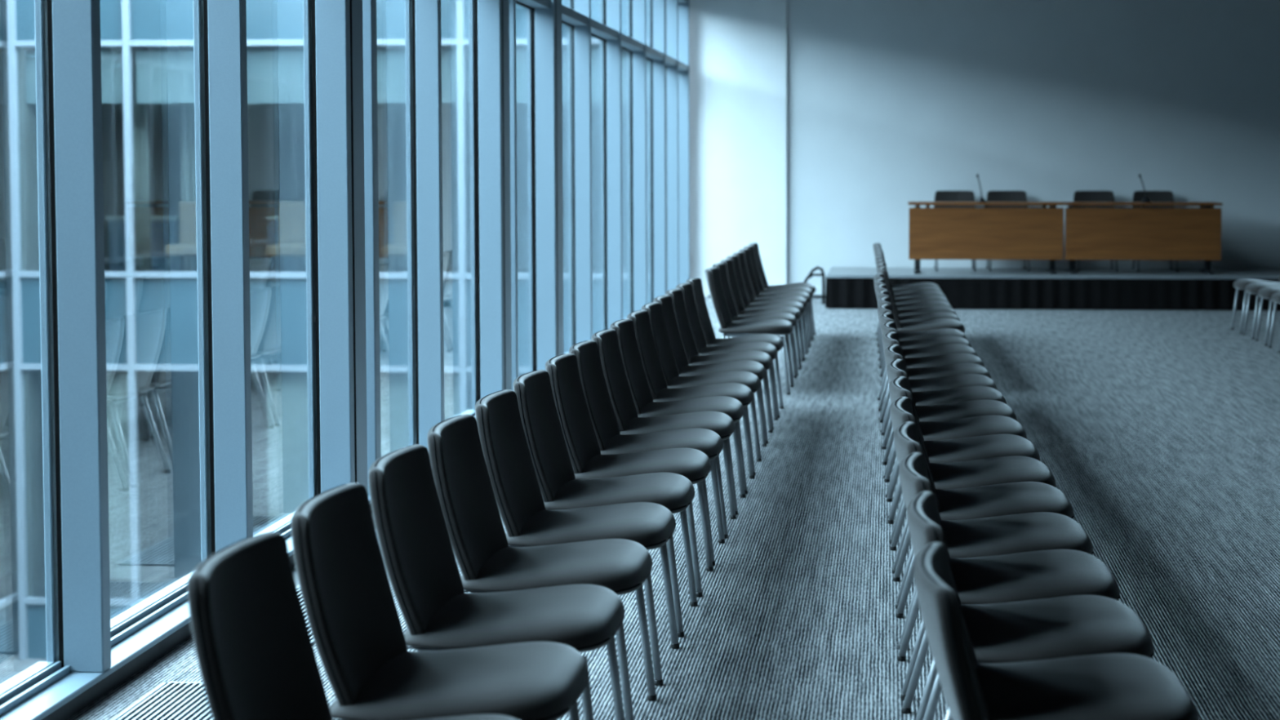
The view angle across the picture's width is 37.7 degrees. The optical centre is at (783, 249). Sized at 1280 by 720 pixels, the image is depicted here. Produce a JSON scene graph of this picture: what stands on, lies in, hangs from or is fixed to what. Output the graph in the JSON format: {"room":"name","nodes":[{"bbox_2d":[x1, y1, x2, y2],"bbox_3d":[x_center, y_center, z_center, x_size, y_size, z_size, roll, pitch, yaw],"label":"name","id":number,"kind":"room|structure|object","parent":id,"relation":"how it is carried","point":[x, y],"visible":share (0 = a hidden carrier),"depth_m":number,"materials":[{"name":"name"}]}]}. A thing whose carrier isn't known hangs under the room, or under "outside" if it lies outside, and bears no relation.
{"room":"assembly chamber","nodes":[
{"label":"assembly chamber","id":0,"kind":"room"},
{"bbox_2d":[0,47,17,599],"bbox_3d":[-11.511,0.756,24.000,3.670,8.650,0.100,0,3,3],"label":"wall","id":1,"kind":"structure","parent":0,"point":[9,582],"depth_m":23.81,"materials":[{"name":"grey paint"}]},
{"bbox_2d":[17,46,149,596],"bbox_3d":[-9.336,0.709,24.993,0.100,8.650,3.670,0,3,3],"label":"wall","id":2,"kind":"structure","parent":0,"point":[113,126],"depth_m":23.44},
{"bbox_2d":[110,555,201,598],"bbox_3d":[-5.263,4.596,25.039,8.250,0.200,3.280,0,3,3],"label":"floor","id":3,"kind":"structure","parent":0,"point":[157,572],"depth_m":25.68,"materials":[{"name":"grey concrete"}]},
{"bbox_2d":[100,44,567,51],"bbox_3d":[-5.263,-2.815,24.692,8.250,0.200,3.280,0,3,3],"label":"floor","id":4,"kind":"structure","parent":0,"point":[175,48],"depth_m":25.43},
{"bbox_2d":[131,46,151,271],"bbox_3d":[-8.208,-1.151,23.784,0.240,3.040,0.089,0,3,3],"label":"curtain","id":5,"kind":"object","parent":4,"relation":"hanging from","point":[140,111],"visible":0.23,"depth_m":23.79,"materials":[{"name":"white fabric"}]},
{"bbox_2d":[178,45,196,271],"bbox_3d":[-7.641,-1.173,24.253,0.400,3.040,0.089,0,3,3],"label":"curtain","id":6,"kind":"object","parent":4,"relation":"hanging from","point":[187,117],"visible":0.12,"depth_m":24.25,"materials":[{"name":"white fabric"}]},
{"bbox_2d":[107,266,568,272],"bbox_3d":[-5.263,0.421,24.844,8.250,0.200,3.280,0,3,3],"label":"floor","id":7,"kind":"structure","parent":0,"point":[252,268],"depth_m":25.75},
{"bbox_2d":[106,216,180,271],"bbox_3d":[-8.461,-0.060,24.857,0.960,0.760,0.510,0,3,3],"label":"base cabinet","id":8,"kind":"object","parent":7,"relation":"on","point":[164,229],"visible":0.35,"depth_m":24.63,"materials":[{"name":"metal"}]},
{"bbox_2d":[164,201,196,271],"bbox_3d":[-7.522,-0.118,23.743,0.540,0.981,0.560,0,3,3],"label":"armchair","id":9,"kind":"object","parent":7,"relation":"on","point":[187,246],"visible":0.38,"depth_m":23.93,"materials":[{"name":"beige fabric"}]},
{"bbox_2d":[264,216,303,271],"bbox_3d":[-6.358,-0.059,24.838,0.960,0.760,0.510,0,3,3],"label":"base cabinet","id":10,"kind":"object","parent":7,"relation":"on","point":[291,264],"visible":0.12,"depth_m":24.62,"materials":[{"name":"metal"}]},
{"bbox_2d":[266,201,306,271],"bbox_3d":[-6.224,-0.114,23.670,0.540,0.981,0.560,0,3,3],"label":"armchair","id":11,"kind":"object","parent":7,"relation":"on","point":[291,215],"visible":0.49,"depth_m":23.85,"materials":[{"name":"beige fabric"}]},
{"bbox_2d":[382,201,407,272],"bbox_3d":[-4.768,-0.117,23.738,0.540,0.981,0.560,0,3,3],"label":"armchair","id":12,"kind":"object","parent":7,"relation":"on","point":[399,247],"visible":0.34,"depth_m":23.92,"materials":[{"name":"beige fabric"}]},
{"bbox_2d":[146,51,568,555],"bbox_3d":[-5.162,0.632,26.643,8.250,8.650,0.100,0,3,3],"label":"wall","id":13,"kind":"structure","parent":0,"point":[276,131],"depth_m":26.67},
{"bbox_2d":[67,297,1279,719],"bbox_3d":[3.763,1.199,7.764,11.356,0.120,25.800,0,3,3],"label":"floor","id":14,"kind":"structure","parent":0,"point":[1159,430],"depth_m":7.83,"materials":[{"name":"carpet"}]},
{"bbox_2d":[111,681,212,719],"bbox_3d":[-1.665,1.269,4.891,0.290,0.008,0.950,0,3,3],"label":"floor vent","id":15,"kind":"object","parent":14,"relation":"in","point":[170,700],"visible":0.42,"depth_m":5.14,"materials":[{"name":"silver metal"}]},
{"bbox_2d":[296,585,314,644],"bbox_3d":[-1.595,1.211,6.133,0.290,0.008,0.950,0,3,3],"label":"floor vent","id":16,"kind":"object","parent":14,"relation":"in","point":[297,587],"visible":0.02,"depth_m":6.21,"materials":[{"name":"silver metal"}]},
{"bbox_2d":[186,531,518,719],"bbox_3d":[-0.740,0.943,3.355,0.578,0.803,0.500,0,3,3],"label":"chair","id":17,"kind":"object","parent":14,"relation":"on","point":[256,659],"visible":1,"depth_m":3.38,"materials":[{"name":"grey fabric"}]},
{"bbox_2d":[290,482,589,719],"bbox_3d":[-0.707,0.918,3.893,0.578,0.803,0.500,0,3,3],"label":"chair","id":18,"kind":"object","parent":14,"relation":"on","point":[353,616],"visible":1,"depth_m":3.83,"materials":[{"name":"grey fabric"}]},
{"bbox_2d":[368,444,625,719],"bbox_3d":[-0.677,0.892,4.447,0.578,0.803,0.500,0,3,3],"label":"chair","id":19,"kind":"object","parent":14,"relation":"on","point":[420,561],"visible":0.9,"depth_m":4.37,"materials":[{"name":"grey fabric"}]},
{"bbox_2d":[426,413,657,719],"bbox_3d":[-0.649,0.866,5.005,0.578,0.803,0.500,0,3,3],"label":"chair","id":20,"kind":"object","parent":14,"relation":"on","point":[485,559],"visible":0.87,"depth_m":4.93,"materials":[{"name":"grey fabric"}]},
{"bbox_2d":[475,389,679,685],"bbox_3d":[-0.617,0.840,5.564,0.578,0.803,0.500,0,3,3],"label":"chair","id":21,"kind":"object","parent":14,"relation":"on","point":[526,520],"visible":0.82,"depth_m":5.49,"materials":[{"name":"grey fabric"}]},
{"bbox_2d":[512,369,697,637],"bbox_3d":[-0.586,0.814,6.112,0.578,0.803,0.500,0,3,3],"label":"chair","id":22,"kind":"object","parent":14,"relation":"on","point":[559,488],"visible":0.77,"depth_m":6.04,"materials":[{"name":"grey fabric"}]},
{"bbox_2d":[545,353,713,597],"bbox_3d":[-0.552,0.789,6.656,0.578,0.803,0.500,0,3,3],"label":"chair","id":23,"kind":"object","parent":14,"relation":"on","point":[587,460],"visible":0.78,"depth_m":6.59,"materials":[{"name":"grey fabric"}]},
{"bbox_2d":[568,340,724,565],"bbox_3d":[-0.526,0.765,7.158,0.578,0.803,0.500,0,3,3],"label":"chair","id":24,"kind":"object","parent":14,"relation":"on","point":[609,437],"visible":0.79,"depth_m":7.14,"materials":[{"name":"grey fabric"}]},
{"bbox_2d":[591,328,736,538],"bbox_3d":[-0.494,0.742,7.659,0.578,0.803,0.500,0,3,3],"label":"chair","id":25,"kind":"object","parent":14,"relation":"on","point":[628,422],"visible":0.66,"depth_m":7.62,"materials":[{"name":"grey fabric"}]},
{"bbox_2d":[609,319,745,515],"bbox_3d":[-0.466,0.718,8.161,0.578,0.803,0.500,0,3,3],"label":"chair","id":26,"kind":"object","parent":14,"relation":"on","point":[645,406],"visible":0.67,"depth_m":8.15,"materials":[{"name":"grey fabric"}]},
{"bbox_2d":[626,310,754,493],"bbox_3d":[-0.434,0.695,8.662,0.578,0.803,0.500,0,3,3],"label":"chair","id":27,"kind":"object","parent":14,"relation":"on","point":[652,367],"visible":0.71,"depth_m":8.65,"materials":[{"name":"grey fabric"}]},
{"bbox_2d":[640,302,761,475],"bbox_3d":[-0.407,0.671,9.164,0.578,0.803,0.500,0,3,3],"label":"chair","id":28,"kind":"object","parent":14,"relation":"on","point":[669,369],"visible":0.69,"depth_m":9.17,"materials":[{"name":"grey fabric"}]},
{"bbox_2d":[653,294,767,458],"bbox_3d":[-0.384,0.648,9.666,0.578,0.803,0.500,0,3,3],"label":"chair","id":29,"kind":"object","parent":14,"relation":"on","point":[684,369],"visible":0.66,"depth_m":9.69,"materials":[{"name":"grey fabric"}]},
{"bbox_2d":[665,288,773,444],"bbox_3d":[-0.354,0.625,10.167,0.578,0.803,0.500,0,3,3],"label":"chair","id":30,"kind":"object","parent":14,"relation":"on","point":[693,357],"visible":0.62,"depth_m":10.17,"materials":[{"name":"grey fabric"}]},
{"bbox_2d":[675,282,777,430],"bbox_3d":[-0.327,0.601,10.669,0.578,0.803,0.500,0,3,3],"label":"chair","id":31,"kind":"object","parent":14,"relation":"on","point":[686,287],"visible":0.62,"depth_m":10.68,"materials":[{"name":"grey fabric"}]},
{"bbox_2d":[685,277,783,417],"bbox_3d":[-0.295,0.578,11.171,0.578,0.803,0.500,0,3,3],"label":"chair","id":32,"kind":"object","parent":14,"relation":"on","point":[700,300],"visible":0.56,"depth_m":11.17,"materials":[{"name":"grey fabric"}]},
{"bbox_2d":[705,266,794,395],"bbox_3d":[-0.228,0.526,12.270,0.578,0.803,0.500,0,3,3],"label":"chair","id":33,"kind":"object","parent":14,"relation":"on","point":[779,326],"visible":0.94,"depth_m":12.08,"materials":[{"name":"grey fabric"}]},
{"bbox_2d":[711,262,797,384],"bbox_3d":[-0.202,0.501,12.809,0.578,0.803,0.500,0,3,3],"label":"chair","id":34,"kind":"object","parent":14,"relation":"on","point":[734,316],"visible":0.52,"depth_m":12.85,"materials":[{"name":"grey fabric"}]},
{"bbox_2d":[720,258,801,375],"bbox_3d":[-0.166,0.476,13.347,0.578,0.803,0.500,0,3,3],"label":"chair","id":35,"kind":"object","parent":14,"relation":"on","point":[728,263],"visible":0.59,"depth_m":13.33,"materials":[{"name":"grey fabric"}]},
{"bbox_2d":[726,255,804,366],"bbox_3d":[-0.139,0.451,13.886,0.578,0.803,0.500,0,3,3],"label":"chair","id":36,"kind":"object","parent":14,"relation":"on","point":[747,306],"visible":0.57,"depth_m":13.92,"materials":[{"name":"grey fabric"}]},
{"bbox_2d":[732,251,808,359],"bbox_3d":[-0.107,0.426,14.425,0.578,0.803,0.500,0,3,3],"label":"chair","id":37,"kind":"object","parent":14,"relation":"on","point":[752,300],"visible":0.54,"depth_m":14.44,"materials":[{"name":"grey fabric"}]},
{"bbox_2d":[738,248,811,352],"bbox_3d":[-0.074,0.401,14.963,0.578,0.803,0.500,0,3,3],"label":"chair","id":38,"kind":"object","parent":14,"relation":"on","point":[746,251],"visible":0.5,"depth_m":14.96,"materials":[{"name":"grey fabric"}]},
{"bbox_2d":[743,245,813,345],"bbox_3d":[-0.048,0.375,15.502,0.578,0.803,0.500,0,3,3],"label":"chair","id":39,"kind":"object","parent":14,"relation":"on","point":[762,291],"visible":0.47,"depth_m":15.55,"materials":[{"name":"grey fabric"}]},
{"bbox_2d":[748,242,816,339],"bbox_3d":[-0.015,0.350,16.040,0.578,0.803,0.500,0,3,3],"label":"chair","id":40,"kind":"object","parent":14,"relation":"on","point":[760,267],"visible":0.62,"depth_m":16.01,"materials":[{"name":"grey fabric"}]},
{"bbox_2d":[804,266,825,304],"bbox_3d":[0.213,0.380,19.565,0.435,0.415,0.066,0,3,10],"label":"handrail","id":41,"kind":"object","parent":14,"relation":"on","point":[811,274],"visible":0.75,"depth_m":19.53,"materials":[{"name":"silver metal"}]},
{"bbox_2d":[873,242,940,338],"bbox_3d":[1.054,0.350,16.044,0.578,0.803,0.500,0,3,2],"label":"chair","id":42,"kind":"object","parent":14,"relation":"on","point":[919,284],"visible":0.28,"depth_m":15.92,"materials":[{"name":"grey fabric"}]},
{"bbox_2d":[873,245,942,345],"bbox_3d":[1.032,0.375,15.510,0.578,0.803,0.500,0,3,2],"label":"chair","id":43,"kind":"object","parent":14,"relation":"on","point":[922,288],"visible":0.22,"depth_m":15.38,"materials":[{"name":"grey fabric"}]},
{"bbox_2d":[874,248,946,346],"bbox_3d":[1.015,0.400,14.976,0.578,0.803,0.500,0,3,2],"label":"chair","id":44,"kind":"object","parent":14,"relation":"on","point":[919,294],"visible":0.33,"depth_m":14.86,"materials":[{"name":"grey fabric"}]},
{"bbox_2d":[875,251,950,353],"bbox_3d":[0.991,0.425,14.442,0.578,0.803,0.500,0,3,2],"label":"chair","id":45,"kind":"object","parent":14,"relation":"on","point":[928,298],"visible":0.27,"depth_m":14.32,"materials":[{"name":"grey fabric"}]},
{"bbox_2d":[875,254,952,366],"bbox_3d":[0.966,0.450,13.908,0.578,0.803,0.500,0,3,2],"label":"chair","id":46,"kind":"object","parent":14,"relation":"on","point":[932,303],"visible":0.37,"depth_m":13.78,"materials":[{"name":"grey fabric"}]},
{"bbox_2d":[875,258,956,373],"bbox_3d":[0.947,0.475,13.374,0.578,0.803,0.500,0,3,2],"label":"chair","id":47,"kind":"object","parent":14,"relation":"on","point":[933,308],"visible":0.36,"depth_m":13.25,"materials":[{"name":"grey fabric"}]},
{"bbox_2d":[876,262,960,383],"bbox_3d":[0.924,0.500,12.840,0.578,0.803,0.500,0,3,2],"label":"chair","id":48,"kind":"object","parent":14,"relation":"on","point":[937,315],"visible":0.3,"depth_m":12.72,"materials":[{"name":"grey fabric"}]},
{"bbox_2d":[873,273,967,408],"bbox_3d":[0.842,0.560,11.548,0.578,0.803,0.500,0,3,2],"label":"chair","id":49,"kind":"object","parent":14,"relation":"on","point":[944,331],"visible":0.29,"depth_m":11.45,"materials":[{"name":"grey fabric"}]},
{"bbox_2d":[876,266,964,385],"bbox_3d":[0.902,0.525,12.306,0.578,0.803,0.500,0,3,2],"label":"chair","id":50,"kind":"object","parent":14,"relation":"on","point":[940,323],"visible":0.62,"depth_m":12.10,"materials":[{"name":"grey fabric"}]},
{"bbox_2d":[874,278,972,419],"bbox_3d":[0.821,0.584,11.046,0.578,0.803,0.500,0,3,2],"label":"chair","id":51,"kind":"object","parent":14,"relation":"on","point":[949,340],"visible":0.26,"depth_m":10.94,"materials":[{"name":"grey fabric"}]},
{"bbox_2d":[875,284,977,432],"bbox_3d":[0.804,0.607,10.544,0.578,0.803,0.500,0,3,2],"label":"chair","id":52,"kind":"object","parent":14,"relation":"on","point":[953,348],"visible":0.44,"depth_m":10.44,"materials":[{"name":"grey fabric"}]},
{"bbox_2d":[876,289,984,446],"bbox_3d":[0.787,0.630,10.041,0.578,0.803,0.500,0,3,2],"label":"chair","id":53,"kind":"object","parent":14,"relation":"on","point":[959,357],"visible":0.38,"depth_m":9.94,"materials":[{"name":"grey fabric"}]},
{"bbox_2d":[877,296,991,461],"bbox_3d":[0.765,0.654,9.539,0.578,0.803,0.500,0,3,2],"label":"chair","id":54,"kind":"object","parent":14,"relation":"on","point":[953,369],"visible":0.42,"depth_m":9.44,"materials":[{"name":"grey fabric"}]},
{"bbox_2d":[877,303,997,478],"bbox_3d":[0.741,0.677,9.037,0.578,0.803,0.500,0,3,2],"label":"chair","id":55,"kind":"object","parent":14,"relation":"on","point":[963,380],"visible":0.35,"depth_m":8.93,"materials":[{"name":"grey fabric"}]},
{"bbox_2d":[879,311,1006,497],"bbox_3d":[0.724,0.701,8.535,0.578,0.803,0.500,0,3,2],"label":"chair","id":56,"kind":"object","parent":14,"relation":"on","point":[970,393],"visible":0.36,"depth_m":8.43,"materials":[{"name":"grey fabric"}]},
{"bbox_2d":[880,321,1017,518],"bbox_3d":[0.707,0.724,8.033,0.578,0.803,0.500,0,3,2],"label":"chair","id":57,"kind":"object","parent":14,"relation":"on","point":[960,410],"visible":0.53,"depth_m":7.93,"materials":[{"name":"grey fabric"}]},
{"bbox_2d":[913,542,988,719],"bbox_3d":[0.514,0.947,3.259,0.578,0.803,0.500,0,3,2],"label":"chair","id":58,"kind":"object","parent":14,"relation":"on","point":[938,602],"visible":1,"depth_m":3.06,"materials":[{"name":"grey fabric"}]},
{"bbox_2d":[882,331,1026,543],"bbox_3d":[0.684,0.748,7.531,0.578,0.803,0.500,0,3,2],"label":"chair","id":59,"kind":"object","parent":14,"relation":"on","point":[968,427],"visible":0.4,"depth_m":7.41,"materials":[{"name":"grey fabric"}]},
{"bbox_2d":[884,344,1039,573],"bbox_3d":[0.664,0.773,6.997,0.578,0.803,0.500,0,3,2],"label":"chair","id":60,"kind":"object","parent":14,"relation":"on","point":[993,446],"visible":0.45,"depth_m":6.88,"materials":[{"name":"grey fabric"}]},
{"bbox_2d":[886,359,1055,608],"bbox_3d":[0.644,0.798,6.463,0.578,0.803,0.500,0,3,2],"label":"chair","id":61,"kind":"object","parent":14,"relation":"on","point":[1014,468],"visible":0.49,"depth_m":6.34,"materials":[{"name":"grey fabric"}]},
{"bbox_2d":[888,376,1074,649],"bbox_3d":[0.622,0.823,5.929,0.578,0.803,0.500,0,3,2],"label":"chair","id":62,"kind":"object","parent":14,"relation":"on","point":[1020,497],"visible":0.44,"depth_m":5.81,"materials":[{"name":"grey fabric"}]},
{"bbox_2d":[889,396,1093,700],"bbox_3d":[0.595,0.848,5.395,0.578,0.803,0.500,0,3,2],"label":"chair","id":63,"kind":"object","parent":14,"relation":"on","point":[1040,531],"visible":0.44,"depth_m":5.27,"materials":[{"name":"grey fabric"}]},
{"bbox_2d":[893,421,1120,719],"bbox_3d":[0.574,0.872,4.861,0.578,0.803,0.500,0,3,2],"label":"chair","id":64,"kind":"object","parent":14,"relation":"on","point":[1051,573],"visible":0.58,"depth_m":4.74,"materials":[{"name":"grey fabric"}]},
{"bbox_2d":[898,452,1155,719],"bbox_3d":[0.555,0.897,4.327,0.578,0.803,0.500,0,3,2],"label":"chair","id":65,"kind":"object","parent":14,"relation":"on","point":[1074,625],"visible":0.53,"depth_m":4.21,"materials":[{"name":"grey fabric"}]},
{"bbox_2d":[825,266,1279,310],"bbox_3d":[2.895,0.407,19.738,4.886,0.345,1.480,0,3,3],"label":"stage","id":66,"kind":"object","parent":14,"relation":"on","point":[846,287],"visible":0.88,"depth_m":19.04,"materials":[{"name":"fabric"}]},
{"bbox_2d":[933,190,976,271],"bbox_3d":[1.847,-0.209,20.133,0.500,0.848,0.578,0,3,3],"label":"chair","id":67,"kind":"object","parent":66,"relation":"on","point":[942,195],"visible":0.27,"depth_m":20.35,"materials":[{"name":"grey fabric"}]},
{"bbox_2d":[907,201,1064,274],"bbox_3d":[2.101,-0.127,19.538,1.599,0.740,0.580,0,3,3],"label":"head table","id":68,"kind":"object","parent":66,"relation":"on","point":[985,233],"visible":0.99,"depth_m":19.28,"materials":[{"name":"brown wood"}]},
{"bbox_2d":[986,191,1030,271],"bbox_3d":[2.413,-0.207,20.100,0.500,0.848,0.578,0,3,3],"label":"chair","id":69,"kind":"object","parent":66,"relation":"on","point":[992,196],"visible":0.27,"depth_m":20.31,"materials":[{"name":"grey fabric"}]},
{"bbox_2d":[1073,191,1118,271],"bbox_3d":[3.347,-0.205,20.048,0.500,0.848,0.578,0,3,4],"label":"chair","id":70,"kind":"object","parent":66,"relation":"on","point":[1079,196],"visible":0.27,"depth_m":20.26,"materials":[{"name":"grey fabric"}]},
{"bbox_2d":[1060,201,1222,275],"bbox_3d":[3.707,-0.123,19.447,1.599,0.740,0.580,0,3,3],"label":"head table","id":71,"kind":"object","parent":66,"relation":"on","point":[1143,233],"visible":0.98,"depth_m":19.19,"materials":[{"name":"brown wood"}]},
{"bbox_2d":[1132,191,1178,271],"bbox_3d":[3.981,-0.203,20.012,0.500,0.848,0.578,0,3,5],"label":"chair","id":72,"kind":"object","parent":66,"relation":"on","point":[1138,196],"visible":0.25,"depth_m":20.23,"materials":[{"name":"grey fabric"}]},
{"bbox_2d":[906,491,1199,719],"bbox_3d":[0.538,0.922,3.792,0.578,0.803,0.500,0,3,2],"label":"chair","id":73,"kind":"object","parent":14,"relation":"on","point":[1108,686],"visible":0.67,"depth_m":3.71,"materials":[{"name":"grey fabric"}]},
{"bbox_2d":[1231,276,1279,333],"bbox_3d":[4.289,0.327,16.538,0.578,0.803,0.500,0,3,3],"label":"chair","id":74,"kind":"object","parent":14,"relation":"on","point":[1241,284],"visible":0.58,"depth_m":16.42,"materials":[{"name":"grey fabric"}]},
{"bbox_2d":[1242,282,1279,339],"bbox_3d":[4.258,0.352,15.989,0.578,0.803,0.500,0,3,4],"label":"chair","id":75,"kind":"object","parent":14,"relation":"on","point":[1251,288],"visible":0.69,"depth_m":15.87,"materials":[{"name":"grey fabric"}]},
{"bbox_2d":[1254,286,1279,346],"bbox_3d":[4.226,0.378,15.440,0.578,0.803,0.500,0,3,4],"label":"chair","id":76,"kind":"object","parent":14,"relation":"on","point":[1266,292],"visible":0.82,"depth_m":15.32,"materials":[{"name":"grey fabric"}]},
{"bbox_2d":[1268,291,1279,352],"bbox_3d":[4.195,0.404,14.892,0.578,0.803,0.500,0,3,4],"label":"chair","id":77,"kind":"object","parent":14,"relation":"on","point":[1275,297],"visible":1,"depth_m":15.09,"materials":[{"name":"grey fabric"}]},
{"bbox_2d":[689,0,707,297],"bbox_3d":[-1.017,-1.315,20.637,0.346,3.700,0.030,0,3,3],"label":"wall","id":78,"kind":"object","parent":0,"point":[698,8],"visible":0.48,"depth_m":20.62,"materials":[{"name":"paint"}]},
{"bbox_2d":[706,0,786,297],"bbox_3d":[-0.405,-1.312,20.592,0.880,3.700,0.050,0,3,3],"label":"wall","id":79,"kind":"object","parent":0,"point":[747,39],"visible":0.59,"depth_m":20.57,"materials":[{"name":"paint"}]},
{"bbox_2d":[786,0,1279,286],"bbox_3d":[4.416,-1.306,20.445,11.496,3.700,0.200,0,3,3],"label":"wall","id":80,"kind":"structure","parent":0,"point":[891,104],"depth_m":20.43,"materials":[{"name":"paint"}]},
{"bbox_2d":[0,495,370,719],"bbox_3d":[-1.631,0.892,11.730,0.185,0.018,17.790,0,3,3],"label":"window sill","id":81,"kind":"structure","parent":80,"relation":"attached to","point":[37,707],"depth_m":5.26,"materials":[{"name":"paint"}]},
{"bbox_3d":[-1.892,-2.367,7.818,0.280,0.400,25.600,0,3,3],"label":"wall","id":82,"kind":"structure","parent":0,"visible":0},
{"bbox_2d":[0,661,70,715],"bbox_3d":[-2.038,-0.350,4.596,0.173,3.330,1.159,0,3,3],"label":"window","id":83,"kind":"structure","parent":82,"relation":"in","point":[24,685],"depth_m":5.05,"materials":[{"name":"paint"}]},
{"bbox_2d":[34,0,253,672],"bbox_3d":[-1.964,-0.370,5.784,0.185,3.400,1.242,0,3,3],"label":"window","id":84,"kind":"structure","parent":82,"relation":"in","point":[138,616],"depth_m":5.23,"materials":[{"name":"paint"}]},
{"bbox_2d":[41,502,372,719],"bbox_3d":[-1.637,0.977,11.735,0.173,0.152,17.790,0,3,3],"label":"baseboard","id":85,"kind":"structure","parent":82,"relation":"attached to","point":[73,707],"depth_m":5.38,"materials":[{"name":"black metal"}]},
{"bbox_2d":[254,0,367,538],"bbox_3d":[-1.884,-0.431,7.083,0.199,3.400,1.384,0,3,3],"label":"window","id":86,"kind":"structure","parent":82,"relation":"in","point":[282,526],"depth_m":7.57,"materials":[{"name":"paint"}]},
{"bbox_2d":[362,0,381,495],"bbox_3d":[-1.829,-0.473,7.988,0.165,3.400,0.080,0,3,3],"label":"mullion","id":87,"kind":"structure","parent":82,"relation":"attached to","point":[369,6],"depth_m":7.98,"materials":[{"name":"paint"}]},
{"bbox_2d":[404,0,511,450],"bbox_3d":[-1.722,-0.565,9.943,0.199,3.400,1.650,0,3,3],"label":"window","id":88,"kind":"structure","parent":82,"relation":"in","point":[472,412],"depth_m":10.47,"materials":[{"name":"glass"}]},
{"bbox_2d":[509,0,550,391],"bbox_3d":[-1.636,-0.641,11.584,0.185,3.400,1.240,0,3,3],"label":"window","id":89,"kind":"structure","parent":82,"relation":"in","point":[528,4],"depth_m":10.99,"materials":[{"name":"glass"}]},
{"bbox_2d":[527,0,592,372],"bbox_3d":[-1.549,-0.707,12.985,0.199,3.400,1.590,0,3,3],"label":"window","id":90,"kind":"structure","parent":82,"relation":"in","point":[570,17],"depth_m":12.27,"materials":[{"name":"glass"}]},
{"bbox_2d":[568,0,618,351],"bbox_3d":[-1.475,-0.814,14.524,0.173,3.330,1.520,0,3,3],"label":"window","id":91,"kind":"structure","parent":82,"relation":"in","point":[601,33],"depth_m":14.91,"materials":[{"name":"glass"}]},
{"bbox_2d":[604,0,644,328],"bbox_3d":[-1.382,-0.850,16.057,0.185,3.400,1.570,0,3,3],"label":"window","id":92,"kind":"structure","parent":82,"relation":"in","point":[628,45],"depth_m":15.32,"materials":[{"name":"glass"}]},
{"bbox_2d":[631,0,663,312],"bbox_3d":[-1.297,-0.920,17.558,0.185,3.400,1.460,0,3,3],"label":"window","id":93,"kind":"structure","parent":82,"relation":"in","point":[652,54],"depth_m":16.86,"materials":[{"name":"glass"}]},
{"bbox_2d":[651,0,676,302],"bbox_3d":[-1.225,-0.980,18.829,0.185,3.400,1.110,0,3,3],"label":"window","id":94,"kind":"structure","parent":82,"relation":"in","point":[669,61],"depth_m":18.28,"materials":[{"name":"glass"}]},
{"bbox_2d":[665,0,689,291],"bbox_3d":[-1.161,-1.033,19.956,0.185,3.400,1.170,0,3,3],"label":"window","id":95,"kind":"structure","parent":82,"relation":"in","point":[682,66],"depth_m":19.43,"materials":[{"name":"glass"}]},
{"label":"outside","id":96,"kind":"structure","parent":0,"visible":0},
{"bbox_2d":[0,652,46,684],"bbox_3d":[-12.944,6.025,6.028,21.504,0.200,70.000,0,3,3],"label":"ground","id":97,"kind":"structure","parent":96,"point":[12,666],"depth_m":23.02,"materials":[{"name":"grey concrete"}]},
{"bbox_2d":[0,0,19,662],"bbox_3d":[-10.438,0.854,11.711,0.400,9.600,24.580,0,3,3],"label":"courtyard side wing","id":98,"kind":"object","parent":97,"relation":"on","point":[9,605],"visible":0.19,"depth_m":23.45},
{"bbox_2d":[0,53,8,104],"bbox_3d":[-9.814,-2.132,23.142,0.020,0.640,1.250,0,3,3],"label":"roller blind","id":99,"kind":"object","parent":98,"relation":"hanging from","point":[4,94],"depth_m":23.44,"materials":[{"name":"fabric"}]},
{"bbox_2d":[0,368,15,577],"bbox_3d":[-9.878,2.836,23.303,0.060,2.580,1.000,0,3,3],"label":"curtain","id":100,"kind":"object","parent":98,"relation":"hanging from","point":[7,534],"depth_m":23.61,"materials":[{"name":"white fabric"}]},
{"bbox_2d":[6,0,573,660],"bbox_3d":[-5.368,0.178,22.973,8.330,9.900,0.400,0,3,3],"label":"building","id":101,"kind":"structure","parent":97,"relation":"on","point":[151,317],"depth_m":22.99,"materials":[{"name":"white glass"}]},
{"bbox_2d":[25,51,123,103],"bbox_3d":[-8.766,-2.130,23.088,1.340,0.640,0.020,0,3,3],"label":"roller blind","id":102,"kind":"object","parent":101,"relation":"hanging from","point":[112,76],"depth_m":23.06,"materials":[{"name":"fabric"}]},
{"bbox_2d":[135,50,194,103],"bbox_3d":[-7.358,-2.126,23.008,1.280,0.640,0.020,0,3,3],"label":"roller blind","id":103,"kind":"object","parent":101,"relation":"hanging from","point":[162,77],"depth_m":23.02,"materials":[{"name":"fabric"}]},
{"bbox_2d":[246,50,304,102],"bbox_3d":[-5.980,-2.123,22.930,1.280,0.640,0.020,0,3,3],"label":"roller blind","id":104,"kind":"object","parent":101,"relation":"hanging from","point":[273,76],"depth_m":22.94,"materials":[{"name":"fabric"}]},
{"bbox_2d":[377,49,457,102],"bbox_3d":[-4.602,-2.119,22.853,1.280,0.640,0.020,0,3,3],"label":"roller blind","id":105,"kind":"object","parent":101,"relation":"hanging from","point":[391,64],"depth_m":22.85,"materials":[{"name":"fabric"}]},
{"bbox_2d":[467,49,568,102],"bbox_3d":[-3.224,-2.115,22.775,1.280,0.640,0.020,0,3,3],"label":"roller blind","id":106,"kind":"object","parent":101,"relation":"hanging from","point":[521,55],"depth_m":22.76,"materials":[{"name":"fabric"}]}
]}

